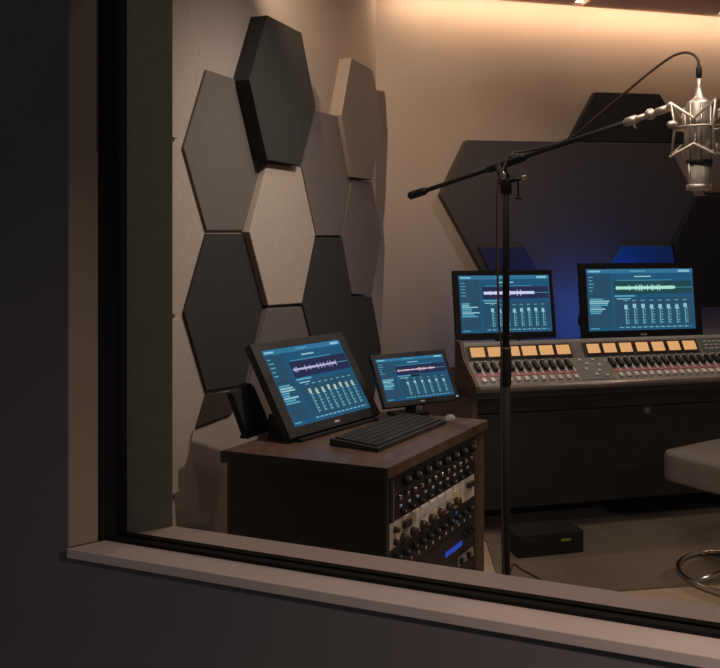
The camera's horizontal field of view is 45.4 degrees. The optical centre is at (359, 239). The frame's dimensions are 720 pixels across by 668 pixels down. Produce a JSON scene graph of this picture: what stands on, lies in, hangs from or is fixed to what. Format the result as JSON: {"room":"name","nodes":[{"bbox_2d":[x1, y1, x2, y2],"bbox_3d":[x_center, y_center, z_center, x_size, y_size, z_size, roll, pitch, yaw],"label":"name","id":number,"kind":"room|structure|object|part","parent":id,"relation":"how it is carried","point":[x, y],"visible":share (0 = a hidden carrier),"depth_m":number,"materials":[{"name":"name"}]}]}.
{"room":"studio","nodes":[
{"label":"studio","id":0,"kind":"room"},
{"bbox_2d":[170,0,375,533],"bbox_3d":[-0.568,-0.070,3.750,0.080,3.140,3.517,0,0,22],"label":"wall","id":1,"kind":"structure","parent":0,"point":[331,31],"depth_m":3.68,"materials":[{"name":"paint"}]},
{"bbox_2d":[173,318,201,493],"bbox_3d":[-0.763,0.630,3.136,0.020,0.662,0.659,0,0,22],"label":"acoustic panel","id":2,"kind":"object","parent":1,"relation":"attached to","point":[187,397],"visible":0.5,"depth_m":3.30,"materials":[{"name":"beige fabric"}]},
{"bbox_2d":[173,142,201,313],"bbox_3d":[-0.763,-0.044,3.136,0.020,0.651,0.659,0,0,22],"label":"acoustic panel","id":3,"kind":"object","parent":1,"relation":"attached to","point":[187,228],"visible":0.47,"depth_m":3.30,"materials":[{"name":"beige fabric"}]},
{"bbox_2d":[173,0,201,138],"bbox_3d":[-0.763,-0.709,3.136,0.020,0.643,0.659,0,0,22],"label":"acoustic panel","id":4,"kind":"object","parent":1,"relation":"attached to","point":[187,61],"visible":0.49,"depth_m":3.31,"materials":[{"name":"beige fabric"}]},
{"bbox_2d":[196,392,232,426],"bbox_3d":[-0.599,0.683,3.551,0.012,0.120,0.274,0,0,22],"label":"acoustic panel","id":5,"kind":"object","parent":1,"relation":"attached to","point":[217,405],"visible":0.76,"depth_m":3.53,"materials":[{"name":"brown fabric"}]},
{"bbox_2d":[182,70,264,230],"bbox_3d":[-0.561,-0.364,3.644,0.013,0.651,0.670,0,0,22],"label":"acoustic panel","id":6,"kind":"object","parent":1,"relation":"attached to","point":[223,172],"visible":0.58,"depth_m":3.58,"materials":[{"name":"grey fabric"}]},
{"bbox_2d":[182,234,266,390],"bbox_3d":[-0.559,0.303,3.650,0.013,0.664,0.676,0,0,22],"label":"acoustic panel","id":7,"kind":"object","parent":1,"relation":"attached to","point":[222,310],"visible":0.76,"depth_m":3.59,"materials":[{"name":"grey fabric"}]},
{"bbox_2d":[233,15,315,165],"bbox_3d":[-0.384,-0.675,3.986,0.085,0.642,0.668,0,0,22],"label":"acoustic panel","id":8,"kind":"object","parent":1,"relation":"attached to","point":[272,77],"visible":0.98,"depth_m":3.88,"materials":[{"name":"grey fabric"}]},
{"bbox_2d":[245,306,308,435],"bbox_3d":[-0.370,0.618,4.079,0.040,0.618,0.680,0,0,22],"label":"acoustic panel","id":9,"kind":"object","parent":1,"relation":"attached to","point":[276,323],"visible":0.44,"depth_m":3.98,"materials":[{"name":"grey fabric"}]},
{"bbox_2d":[241,163,314,304],"bbox_3d":[-0.374,-0.023,4.064,0.045,0.664,0.677,0,0,22],"label":"acoustic panel","id":10,"kind":"object","parent":1,"relation":"attached to","point":[279,234],"visible":1,"depth_m":4.00,"materials":[{"name":"fabric"}]},
{"bbox_2d":[293,111,350,235],"bbox_3d":[-0.190,-0.345,4.511,0.050,0.645,0.622,0,0,22],"label":"acoustic panel","id":11,"kind":"object","parent":1,"relation":"attached to","point":[326,179],"visible":0.74,"depth_m":4.47,"materials":[{"name":"grey fabric"}]},
{"bbox_2d":[294,238,350,335],"bbox_3d":[-0.187,0.298,4.520,0.050,0.623,0.618,0,0,22],"label":"acoustic panel","id":12,"kind":"object","parent":1,"relation":"attached to","point":[325,303],"visible":0.6,"depth_m":4.48,"materials":[{"name":"grey fabric"}]},
{"bbox_2d":[329,58,381,179],"bbox_3d":[-0.018,-0.674,4.903,0.075,0.654,0.615,0,0,22],"label":"acoustic panel","id":13,"kind":"object","parent":1,"relation":"attached to","point":[355,104],"visible":0.82,"depth_m":4.81,"materials":[{"name":"beige fabric"}]},
{"bbox_2d":[333,179,380,294],"bbox_3d":[-0.009,-0.009,4.952,0.055,0.666,0.607,0,0,22],"label":"acoustic panel","id":14,"kind":"object","parent":1,"relation":"attached to","point":[360,236],"visible":0.81,"depth_m":4.91,"materials":[{"name":"grey fabric"}]},
{"bbox_2d":[344,296,380,398],"bbox_3d":[-0.005,0.645,4.968,0.050,0.665,0.602,0,0,22],"label":"acoustic panel","id":15,"kind":"object","parent":1,"relation":"attached to","point":[361,336],"visible":0.41,"depth_m":4.96,"materials":[{"name":"grey fabric"}]},
{"bbox_2d":[0,0,699,667],"bbox_3d":[0.113,-0.070,1.505,6.200,3.140,0.190,0,0,22],"label":"wall","id":16,"kind":"structure","parent":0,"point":[57,610],"depth_m":1.70,"materials":[{"name":"paint"}]},
{"bbox_2d":[67,0,719,667],"bbox_3d":[0.785,-0.066,1.228,2.846,1.368,0.197,0,0,22],"label":"window frame","id":17,"kind":"structure","parent":16,"relation":"attached to","point":[112,14],"depth_m":1.57,"materials":[{"name":"beige paint"}]},
{"bbox_2d":[376,0,719,411],"bbox_3d":[2.152,-0.070,5.861,4.297,3.140,0.112,0,0,-14],"label":"wall","id":18,"kind":"structure","parent":0,"point":[449,73],"depth_m":5.44,"materials":[{"name":"paint"}]},
{"bbox_2d":[437,140,693,340],"bbox_3d":[1.363,0.039,5.580,1.797,1.361,0.070,0,0,-14],"label":"acoustic panel","id":19,"kind":"object","parent":18,"relation":"attached to","point":[581,202],"visible":0.58,"depth_m":5.54,"materials":[{"name":"fabric"}]},
{"bbox_2d":[477,247,536,269],"bbox_3d":[0.957,0.268,5.427,0.457,0.449,0.025,0,0,-14],"label":"acoustic panel","id":20,"kind":"object","parent":19,"relation":"attached to","point":[520,259],"visible":0.39,"depth_m":5.41,"materials":[{"name":"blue fabric"}]},
{"bbox_2d":[611,246,674,262],"bbox_3d":[1.817,0.278,5.648,0.552,0.478,0.025,0,0,-14],"label":"acoustic panel","id":21,"kind":"object","parent":19,"relation":"attached to","point":[625,254],"visible":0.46,"depth_m":5.65,"materials":[{"name":"blue fabric"}]},
{"bbox_2d":[498,0,719,16],"bbox_3d":[1.891,-1.528,5.670,3.560,0.033,0.160,0,0,-14],"label":"light strip","id":22,"kind":"object","parent":18,"relation":"attached to","point":[578,3],"visible":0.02,"depth_m":5.66,"materials":[{"name":"plastic"}]},
{"bbox_2d":[568,92,683,143],"bbox_3d":[1.774,-0.805,5.697,0.886,0.332,0.050,0,0,-14],"label":"acoustic panel","id":23,"kind":"object","parent":18,"relation":"attached to","point":[656,130],"visible":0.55,"depth_m":5.67,"materials":[{"name":"black fabric"}]},
{"bbox_2d":[671,196,719,306],"bbox_3d":[2.494,0.078,5.856,0.868,0.756,0.100,0,0,-14],"label":"acoustic panel","id":24,"kind":"object","parent":18,"relation":"attached to","point":[697,238],"visible":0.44,"depth_m":5.76,"materials":[{"name":"black fabric"}]},
{"bbox_2d":[703,99,719,192],"bbox_3d":[2.657,-0.644,5.924,0.751,0.645,0.050,0,0,-14],"label":"acoustic panel","id":25,"kind":"object","parent":18,"relation":"attached to","point":[716,159],"visible":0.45,"depth_m":5.84,"materials":[{"name":"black fabric"}]},
{"bbox_2d":[484,541,719,605],"bbox_3d":[1.376,1.550,3.793,4.508,0.100,6.328,0,0,12],"label":"floor","id":26,"kind":"structure","parent":0,"point":[694,594],"depth_m":3.66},
{"bbox_2d":[220,411,487,571],"bbox_3d":[0.018,1.125,3.329,0.630,0.750,0.969,0,0,30],"label":"equipment rack","id":27,"kind":"object","parent":26,"relation":"on","point":[314,492],"visible":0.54,"depth_m":2.98,"materials":[{"name":"brown wood"}]},
{"bbox_2d":[226,383,267,438],"bbox_3d":[-0.426,0.652,3.318,0.074,0.196,0.214,0,0,27],"label":"speaker","id":28,"kind":"object","parent":27,"relation":"on","point":[251,418],"visible":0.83,"depth_m":3.29},
{"bbox_3d":[-0.188,1.144,2.970,0.610,0.712,0.022,0,0,22],"label":"panel","id":29,"kind":"part","parent":27,"relation":"part of","materials":[{"name":"black paint"}]},
{"bbox_2d":[245,332,380,441],"bbox_3d":[-0.173,0.574,3.452,0.250,0.352,0.571,0,0,37],"label":"touchscreen","id":30,"kind":"object","parent":27,"relation":"on","point":[313,387],"visible":1,"depth_m":3.40,"materials":[{"name":"black plastic"}]},
{"bbox_2d":[330,412,445,452],"bbox_3d":[0.119,0.734,3.323,0.205,0.032,0.552,0,0,31],"label":"keyboard","id":31,"kind":"object","parent":27,"relation":"on","point":[381,435],"visible":1,"depth_m":3.25,"materials":[{"name":"black plastic"}]},
{"bbox_2d":[368,349,459,415],"bbox_3d":[0.222,0.616,3.680,0.388,0.268,0.168,0,0,-32],"label":"monitor","id":32,"kind":"object","parent":27,"relation":"on","point":[409,380],"visible":0.98,"depth_m":3.65,"materials":[{"name":"black plastic"}]},
{"bbox_2d":[389,496,473,560],"bbox_3d":[0.152,1.087,3.260,0.339,0.091,0.727,0,0,30],"label":"rack","id":33,"kind":"object","parent":27,"relation":"in","point":[417,546],"visible":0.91,"depth_m":3.17,"materials":[{"name":"black metal"}]},
{"bbox_3d":[0.132,1.075,2.908,0.019,0.023,0.024,0,0,30],"label":"knob","id":34,"kind":"part","parent":33,"relation":"part of","materials":[{"name":"black paint"}]},
{"bbox_3d":[0.164,1.075,2.962,0.019,0.023,0.024,0,0,30],"label":"knob","id":35,"kind":"part","parent":33,"relation":"part of","materials":[{"name":"black paint"}]},
{"bbox_3d":[0.195,1.075,3.015,0.019,0.023,0.024,0,0,30],"label":"knob","id":36,"kind":"part","parent":33,"relation":"part of","materials":[{"name":"black paint"}]},
{"bbox_3d":[0.226,1.075,3.069,0.019,0.023,0.024,0,0,30],"label":"knob","id":37,"kind":"part","parent":33,"relation":"part of","materials":[{"name":"black paint"}]},
{"bbox_3d":[0.257,1.075,3.123,0.019,0.023,0.024,0,0,30],"label":"knob","id":38,"kind":"part","parent":33,"relation":"part of","materials":[{"name":"black paint"}]},
{"bbox_3d":[0.288,1.075,3.176,0.019,0.023,0.024,0,0,30],"label":"knob","id":39,"kind":"part","parent":33,"relation":"part of","materials":[{"name":"black paint"}]},
{"bbox_3d":[0.319,1.075,3.230,0.019,0.023,0.024,0,0,30],"label":"knob","id":40,"kind":"part","parent":33,"relation":"part of","materials":[{"name":"black paint"}]},
{"bbox_3d":[0.350,1.075,3.284,0.019,0.023,0.024,0,0,30],"label":"knob","id":41,"kind":"part","parent":33,"relation":"part of","materials":[{"name":"black paint"}]},
{"bbox_3d":[0.382,1.075,3.337,0.019,0.023,0.024,0,0,30],"label":"knob","id":42,"kind":"part","parent":33,"relation":"part of","materials":[{"name":"black paint"}]},
{"bbox_3d":[0.413,1.075,3.391,0.019,0.023,0.024,0,0,30],"label":"knob","id":43,"kind":"part","parent":33,"relation":"part of","materials":[{"name":"black paint"}]},
{"bbox_3d":[0.444,1.075,3.444,0.019,0.023,0.024,0,0,30],"label":"knob","id":44,"kind":"part","parent":33,"relation":"part of","materials":[{"name":"black paint"}]},
{"bbox_2d":[389,474,474,550],"bbox_3d":[0.153,0.994,3.259,0.342,0.088,0.727,0,0,30],"label":"rack","id":45,"kind":"object","parent":27,"relation":"in","point":[409,525],"visible":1,"depth_m":3.12,"materials":[{"name":"metal"}]},
{"bbox_3d":[0.124,1.018,2.896,0.018,0.021,0.022,0,0,30],"label":"knob","id":46,"kind":"part","parent":45,"relation":"part of","materials":[{"name":"black plastic"}]},
{"bbox_3d":[0.124,0.975,2.896,0.018,0.021,0.022,0,0,30],"label":"knob","id":47,"kind":"part","parent":45,"relation":"part of","materials":[{"name":"black plastic"}]},
{"bbox_3d":[0.154,1.020,2.942,0.022,0.033,0.034,0,0,30],"label":"knob","id":48,"kind":"part","parent":45,"relation":"part of","materials":[{"name":"black plastic"}]},
{"bbox_2d":[402,518,411,528],"bbox_3d":[0.163,0.976,2.966,0.014,0.024,0.050,0,0,30],"label":"knob","id":49,"kind":"object","parent":45,"relation":"attached to","point":[406,522],"depth_m":2.96,"materials":[{"name":"black plastic"}]},
{"bbox_3d":[0.178,0.974,3.003,0.002,0.037,0.070,0,0,30],"label":"label plate","id":50,"kind":"part","parent":45,"relation":"part of","materials":[{"name":"metal"}]},
{"bbox_3d":[0.192,1.018,3.007,0.022,0.033,0.034,0,0,30],"label":"knob","id":51,"kind":"part","parent":45,"relation":"part of","materials":[{"name":"black plastic"}]},
{"bbox_3d":[0.229,1.017,3.072,0.022,0.033,0.034,0,0,30],"label":"knob","id":52,"kind":"part","parent":45,"relation":"part of","materials":[{"name":"black plastic"}]},
{"bbox_3d":[0.267,1.016,3.137,0.022,0.033,0.034,0,0,30],"label":"knob","id":53,"kind":"part","parent":45,"relation":"part of","materials":[{"name":"black plastic"}]},
{"bbox_3d":[0.276,0.972,3.172,0.002,0.034,0.300,0,0,30],"label":"label plate","id":54,"kind":"part","parent":45,"relation":"part of","materials":[{"name":"metal"}]},
{"bbox_3d":[0.305,1.014,3.201,0.022,0.033,0.034,0,0,30],"label":"knob","id":55,"kind":"part","parent":45,"relation":"part of","materials":[{"name":"black plastic"}]},
{"bbox_3d":[0.342,1.012,3.266,0.022,0.033,0.034,0,0,30],"label":"knob","id":56,"kind":"part","parent":45,"relation":"part of","materials":[{"name":"black plastic"}]},
{"bbox_3d":[0.380,1.011,3.331,0.022,0.033,0.034,0,0,30],"label":"knob","id":57,"kind":"part","parent":45,"relation":"part of","materials":[{"name":"black plastic"}]},
{"bbox_2d":[466,480,474,488],"bbox_3d":[0.443,0.978,3.448,0.014,0.020,0.055,0,0,30],"label":"knob","id":58,"kind":"object","parent":45,"relation":"attached to","point":[470,484],"depth_m":3.44,"materials":[{"name":"black plastic"}]},
{"bbox_2d":[389,437,476,523],"bbox_3d":[0.153,0.874,3.259,0.343,0.147,0.727,0,0,30],"label":"rack","id":59,"kind":"object","parent":27,"relation":"in","point":[416,486],"visible":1,"depth_m":3.13,"materials":[{"name":"black metal"}]},
{"bbox_3d":[0.108,0.877,2.873,0.012,0.134,0.004,0,0,30],"label":"handle","id":60,"kind":"part","parent":59,"relation":"part of","materials":[{"name":"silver metal"}]},
{"bbox_3d":[0.136,0.872,2.918,0.016,0.018,0.018,0,0,30],"label":"knob","id":61,"kind":"part","parent":59,"relation":"part of","materials":[{"name":"silver metal"}]},
{"bbox_3d":[0.152,0.930,2.943,0.017,0.018,0.018,0,0,30],"label":"knob","id":62,"kind":"part","parent":59,"relation":"part of","materials":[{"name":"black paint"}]},
{"bbox_3d":[0.164,0.872,2.966,0.016,0.018,0.018,0,0,30],"label":"knob","id":63,"kind":"part","parent":59,"relation":"part of","materials":[{"name":"silver metal"}]},
{"bbox_3d":[0.164,0.828,2.959,0.023,0.033,0.034,0,0,30],"label":"knob","id":64,"kind":"part","parent":59,"relation":"part of","materials":[{"name":"black paint"}]},
{"bbox_3d":[0.205,0.829,3.030,0.023,0.033,0.034,0,0,30],"label":"knob","id":65,"kind":"part","parent":59,"relation":"part of","materials":[{"name":"black paint"}]},
{"bbox_3d":[0.247,0.830,3.101,0.023,0.033,0.034,0,0,30],"label":"knob","id":66,"kind":"part","parent":59,"relation":"part of","materials":[{"name":"black paint"}]},
{"bbox_3d":[0.288,0.831,3.172,0.023,0.033,0.034,0,0,30],"label":"knob","id":67,"kind":"part","parent":59,"relation":"part of","materials":[{"name":"black paint"}]},
{"bbox_3d":[0.329,0.832,3.243,0.023,0.033,0.034,0,0,30],"label":"knob","id":68,"kind":"part","parent":59,"relation":"part of","materials":[{"name":"black paint"}]},
{"bbox_3d":[0.370,0.833,3.314,0.023,0.033,0.034,0,0,30],"label":"knob","id":69,"kind":"part","parent":59,"relation":"part of","materials":[{"name":"black paint"}]},
{"bbox_3d":[0.412,0.834,3.385,0.023,0.033,0.034,0,0,30],"label":"knob","id":70,"kind":"part","parent":59,"relation":"part of","materials":[{"name":"black paint"}]},
{"bbox_3d":[0.453,0.835,3.455,0.023,0.033,0.034,0,0,30],"label":"knob","id":71,"kind":"part","parent":59,"relation":"part of","materials":[{"name":"black paint"}]},
{"bbox_3d":[0.465,0.855,3.485,0.014,0.090,0.006,0,0,30],"label":"handle","id":72,"kind":"part","parent":59,"relation":"part of","materials":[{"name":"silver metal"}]},
{"bbox_3d":[0.295,0.793,3.221,0.018,0.009,0.798,0,0,30],"label":"rail","id":73,"kind":"part","parent":27,"relation":"part of","materials":[{"name":"brown wood"}]},
{"bbox_2d":[415,519,475,565],"bbox_3d":[0.150,1.181,3.260,0.336,0.092,0.727,0,0,30],"label":"rack","id":74,"kind":"object","parent":27,"relation":"in","point":[441,554],"visible":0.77,"depth_m":3.30,"materials":[{"name":"black metal"}]},
{"bbox_2d":[443,413,455,421],"bbox_3d":[0.372,0.737,3.578,0.046,0.026,0.075,0,0,31],"label":"computer mouse","id":75,"kind":"object","parent":27,"relation":"on","point":[449,418],"visible":0.95,"depth_m":3.56,"materials":[{"name":"grey plastic"}]},
{"bbox_2d":[444,543,473,568],"bbox_3d":[0.149,1.276,3.261,0.332,0.091,0.727,0,0,30],"label":"rack","id":76,"kind":"object","parent":27,"relation":"in","point":[465,559],"visible":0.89,"depth_m":3.40,"materials":[{"name":"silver metal"}]},
{"bbox_2d":[458,546,472,566],"bbox_3d":[0.419,1.256,3.418,0.077,0.037,0.130,0,0,0],"label":"switch plate","id":77,"kind":"object","parent":76,"relation":"attached to","point":[465,557],"depth_m":3.41,"materials":[{"name":"silver metal"}]},
{"bbox_3d":[0.476,1.104,3.537,0.023,0.630,0.070,0,0,30],"label":"post","id":78,"kind":"part","parent":27,"relation":"part of","materials":[{"name":"brown wood"}]},
{"bbox_3d":[0.230,1.144,3.690,0.610,0.712,0.022,0,0,22],"label":"panel","id":79,"kind":"part","parent":27,"relation":"part of","materials":[{"name":"brown wood"}]},
{"bbox_2d":[407,105,669,574],"bbox_3d":[0.581,0.545,3.214,0.269,1.909,1.390,0,0,-40],"label":"microphone stand","id":80,"kind":"object","parent":26,"relation":"on","point":[505,182],"visible":0.78,"depth_m":3.24,"materials":[{"name":"black paint"}]},
{"bbox_3d":[0.592,-0.198,3.230,0.067,0.091,0.024,0,0,28],"label":"tee handle","id":81,"kind":"part","parent":80,"relation":"part of","materials":[{"name":"black paint"}]},
{"bbox_2d":[496,51,701,579],"bbox_3d":[0.704,0.461,3.242,0.392,2.082,1.402,0,0,-11],"label":"microphone cable","id":82,"kind":"object","parent":80,"relation":"attached to","point":[698,68],"visible":0.79,"depth_m":3.21,"materials":[{"name":"black plastic"}]},
{"bbox_2d":[666,97,719,160],"bbox_3d":[1.020,-0.331,2.603,0.162,0.170,0.152,0,0,37],"label":"mount","id":83,"kind":"object","parent":80,"relation":"attached to","point":[672,124],"visible":0.93,"depth_m":2.57,"materials":[{"name":"silver metal"}]},
{"bbox_3d":[0.939,-0.347,2.588,0.033,0.025,0.028,0,0,0],"label":"thumb knob","id":84,"kind":"part","parent":83,"relation":"part of","materials":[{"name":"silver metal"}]},
{"bbox_2d":[685,78,712,190],"bbox_3d":[1.024,-0.319,2.600,0.077,0.338,0.077,0,0,0],"label":"microphone","id":85,"kind":"object","parent":83,"relation":"attached to","point":[699,161],"visible":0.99,"depth_m":2.57,"materials":[{"name":"silver metal"}]},
{"bbox_2d":[686,163,711,190],"bbox_3d":[1.024,-0.193,2.600,0.074,0.086,0.074,0,0,0],"label":"grille","id":86,"kind":"object","parent":85,"relation":"attached to","point":[699,174],"depth_m":2.57,"materials":[{"name":"silver metal"}]},
{"bbox_2d":[484,492,719,591],"bbox_3d":[1.639,1.496,4.612,2.381,0.008,1.680,0,0,-9],"label":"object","id":87,"kind":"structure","parent":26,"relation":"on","point":[630,544],"depth_m":4.25,"materials":[{"name":"brown carpet"}]},
{"bbox_2d":[510,519,582,557],"bbox_3d":[0.884,1.439,4.153,0.340,0.105,0.174,0,0,-14],"label":"electronic device box","id":88,"kind":"object","parent":87,"relation":"on","point":[554,537],"visible":0.91,"depth_m":4.09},
{"bbox_3d":[0.798,1.409,4.043,0.080,0.015,0.003,0,0,-14],"label":"label plate","id":89,"kind":"part","parent":88,"relation":"part of","materials":[{"name":"black plastic"}]},
{"bbox_2d":[423,367,719,509],"bbox_3d":[1.596,1.133,4.993,2.360,0.735,0.880,0,0,-14],"label":"desk","id":90,"kind":"object","parent":87,"relation":"on","point":[593,446],"visible":0.6,"depth_m":4.50,"materials":[{"name":"brown wood"}]},
{"bbox_3d":[0.468,1.147,4.702,0.028,0.705,0.839,0,0,-14],"label":"panel","id":91,"kind":"part","parent":90,"relation":"part of","materials":[{"name":"brown wood"}]},
{"bbox_2d":[451,270,555,340],"bbox_3d":[0.810,0.469,4.916,0.604,0.593,0.156,0,0,-14],"label":"monitor","id":92,"kind":"object","parent":90,"relation":"on","point":[474,292],"visible":0.72,"depth_m":4.87,"materials":[{"name":"black plastic"}]},
{"bbox_3d":[1.488,1.138,5.409,2.300,0.684,0.016,0,0,-14],"label":"panel","id":93,"kind":"part","parent":90,"relation":"part of","materials":[{"name":"black wood"}]},
{"bbox_2d":[455,334,719,393],"bbox_3d":[1.671,0.645,4.699,2.342,0.235,0.297,0,0,-14],"label":"mixing console","id":94,"kind":"object","parent":90,"relation":"on","point":[558,364],"visible":0.96,"depth_m":4.56,"materials":[{"name":"grey paint"}]},
{"bbox_3d":[0.600,0.650,4.400,0.022,0.046,0.059,0,0,-21],"label":"fader knob","id":95,"kind":"part","parent":94,"relation":"part of","materials":[{"name":"black plastic"}]},
{"bbox_3d":[0.645,0.650,4.412,0.022,0.046,0.059,0,0,-21],"label":"fader knob","id":96,"kind":"part","parent":94,"relation":"part of","materials":[{"name":"black plastic"}]},
{"bbox_3d":[0.690,0.650,4.423,0.022,0.046,0.059,0,0,-21],"label":"fader knob","id":97,"kind":"part","parent":94,"relation":"part of","materials":[{"name":"black plastic"}]},
{"bbox_3d":[0.826,0.650,4.458,0.022,0.046,0.059,0,0,-21],"label":"fader knob","id":98,"kind":"part","parent":94,"relation":"part of","materials":[{"name":"black plastic"}]},
{"bbox_3d":[0.871,0.650,4.470,0.022,0.046,0.059,0,0,-21],"label":"fader knob","id":99,"kind":"part","parent":94,"relation":"part of","materials":[{"name":"black plastic"}]},
{"bbox_3d":[0.916,0.650,4.481,0.022,0.046,0.059,0,0,-21],"label":"fader knob","id":100,"kind":"part","parent":94,"relation":"part of","materials":[{"name":"black plastic"}]},
{"bbox_3d":[0.961,0.650,4.493,0.022,0.046,0.059,0,0,-21],"label":"fader knob","id":101,"kind":"part","parent":94,"relation":"part of","materials":[{"name":"black plastic"}]},
{"bbox_3d":[1.006,0.650,4.505,0.022,0.046,0.059,0,0,-21],"label":"fader knob","id":102,"kind":"part","parent":94,"relation":"part of","materials":[{"name":"black plastic"}]},
{"bbox_3d":[1.051,0.650,4.516,0.022,0.046,0.059,0,0,-21],"label":"fader knob","id":103,"kind":"part","parent":94,"relation":"part of","materials":[{"name":"black plastic"}]},
{"bbox_3d":[1.097,0.650,4.528,0.022,0.046,0.059,0,0,-21],"label":"fader knob","id":104,"kind":"part","parent":94,"relation":"part of","materials":[{"name":"black plastic"}]},
{"bbox_3d":[1.345,0.650,4.592,0.022,0.046,0.059,0,0,-21],"label":"fader knob","id":105,"kind":"part","parent":94,"relation":"part of","materials":[{"name":"black plastic"}]},
{"bbox_3d":[1.390,0.650,4.604,0.022,0.046,0.059,0,0,-21],"label":"fader knob","id":106,"kind":"part","parent":94,"relation":"part of","materials":[{"name":"black plastic"}]},
{"bbox_3d":[1.434,0.650,4.615,0.022,0.046,0.059,0,0,-21],"label":"fader knob","id":107,"kind":"part","parent":94,"relation":"part of","materials":[{"name":"black plastic"}]},
{"bbox_3d":[1.478,0.650,4.626,0.022,0.046,0.059,0,0,-21],"label":"fader knob","id":108,"kind":"part","parent":94,"relation":"part of","materials":[{"name":"black plastic"}]},
{"bbox_3d":[1.522,0.650,4.638,0.022,0.046,0.059,0,0,-21],"label":"fader knob","id":109,"kind":"part","parent":94,"relation":"part of","materials":[{"name":"black plastic"}]},
{"bbox_3d":[1.566,0.650,4.649,0.022,0.046,0.059,0,0,-21],"label":"fader knob","id":110,"kind":"part","parent":94,"relation":"part of","materials":[{"name":"black plastic"}]},
{"bbox_3d":[1.610,0.650,4.660,0.022,0.046,0.059,0,0,-21],"label":"fader knob","id":111,"kind":"part","parent":94,"relation":"part of","materials":[{"name":"black plastic"}]},
{"bbox_3d":[1.654,0.650,4.671,0.022,0.046,0.059,0,0,-21],"label":"fader knob","id":112,"kind":"part","parent":94,"relation":"part of","materials":[{"name":"black plastic"}]},
{"bbox_3d":[1.698,0.650,4.683,0.022,0.046,0.059,0,0,-21],"label":"fader knob","id":113,"kind":"part","parent":94,"relation":"part of","materials":[{"name":"black plastic"}]},
{"bbox_3d":[1.742,0.650,4.694,0.022,0.046,0.059,0,0,-21],"label":"fader knob","id":114,"kind":"part","parent":94,"relation":"part of","materials":[{"name":"black plastic"}]},
{"bbox_3d":[1.786,0.650,4.706,0.022,0.046,0.059,0,0,-21],"label":"fader knob","id":115,"kind":"part","parent":94,"relation":"part of","materials":[{"name":"black plastic"}]},
{"bbox_3d":[1.830,0.650,4.717,0.022,0.046,0.059,0,0,-21],"label":"fader knob","id":116,"kind":"part","parent":94,"relation":"part of","materials":[{"name":"black plastic"}]},
{"bbox_3d":[1.874,0.650,4.728,0.022,0.046,0.059,0,0,-21],"label":"fader knob","id":117,"kind":"part","parent":94,"relation":"part of","materials":[{"name":"black plastic"}]},
{"bbox_3d":[1.918,0.650,4.740,0.022,0.046,0.059,0,0,-21],"label":"fader knob","id":118,"kind":"part","parent":94,"relation":"part of","materials":[{"name":"black plastic"}]},
{"bbox_3d":[2.009,0.591,4.843,0.198,0.071,0.045,0,0,-14],"label":"label panel","id":119,"kind":"part","parent":94,"relation":"part of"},
{"bbox_3d":[1.962,0.650,4.751,0.038,0.046,0.057,0,0,0],"label":"fader knob","id":120,"kind":"part","parent":94,"relation":"part of","materials":[{"name":"black plastic"}]},
{"bbox_3d":[1.313,1.143,4.806,0.060,0.696,0.060,0,0,-14],"label":"leg","id":121,"kind":"part","parent":90,"relation":"part of","materials":[{"name":"black wood"}]},
{"bbox_3d":[1.688,1.123,4.632,2.300,0.483,0.025,0,0,-14],"label":"panel","id":122,"kind":"part","parent":90,"relation":"part of","materials":[{"name":"black wood"}]},
{"bbox_2d":[577,262,702,338],"bbox_3d":[1.653,0.450,5.133,0.789,0.629,0.149,0,0,-14],"label":"monitor","id":123,"kind":"object","parent":90,"relation":"on","point":[617,300],"visible":0.9,"depth_m":5.08,"materials":[{"name":"black plastic"}]},
{"bbox_2d":[664,438,719,594],"bbox_3d":[1.696,1.214,3.813,0.560,0.553,0.560,0,0,-41],"label":"stool","id":124,"kind":"object","parent":87,"relation":"on","point":[697,465],"visible":1,"depth_m":3.77,"materials":[{"name":"beige fabric"}]},
{"bbox_2d":[664,438,719,494],"bbox_3d":[1.696,1.015,3.813,0.520,0.156,0.520,0,0,-34],"label":"seat cushion","id":125,"kind":"object","parent":124,"relation":"on","point":[697,465],"depth_m":3.76,"materials":[{"name":"beige fabric"}]},
{"bbox_3d":[1.459,-1.690,3.337,5.528,0.100,6.197,0,0,0],"label":"ceiling","id":126,"kind":"structure","parent":0,"visible":0},
{"bbox_2d":[519,0,578,3],"bbox_3d":[1.032,-1.562,4.840,0.883,0.155,1.000,0,0,-14],"label":"ceiling panel","id":127,"kind":"object","parent":126,"relation":"hanging from","point":[546,1],"visible":1,"depth_m":5.36,"materials":[{"name":"wood"}]},
{"bbox_2d":[582,0,719,14],"bbox_3d":[1.998,-1.562,5.088,0.965,0.155,1.000,0,0,-14],"label":"ceiling panel","id":128,"kind":"object","parent":126,"relation":"hanging from","point":[708,7],"visible":1,"depth_m":5.45,"materials":[{"name":"wood"}]}
]}

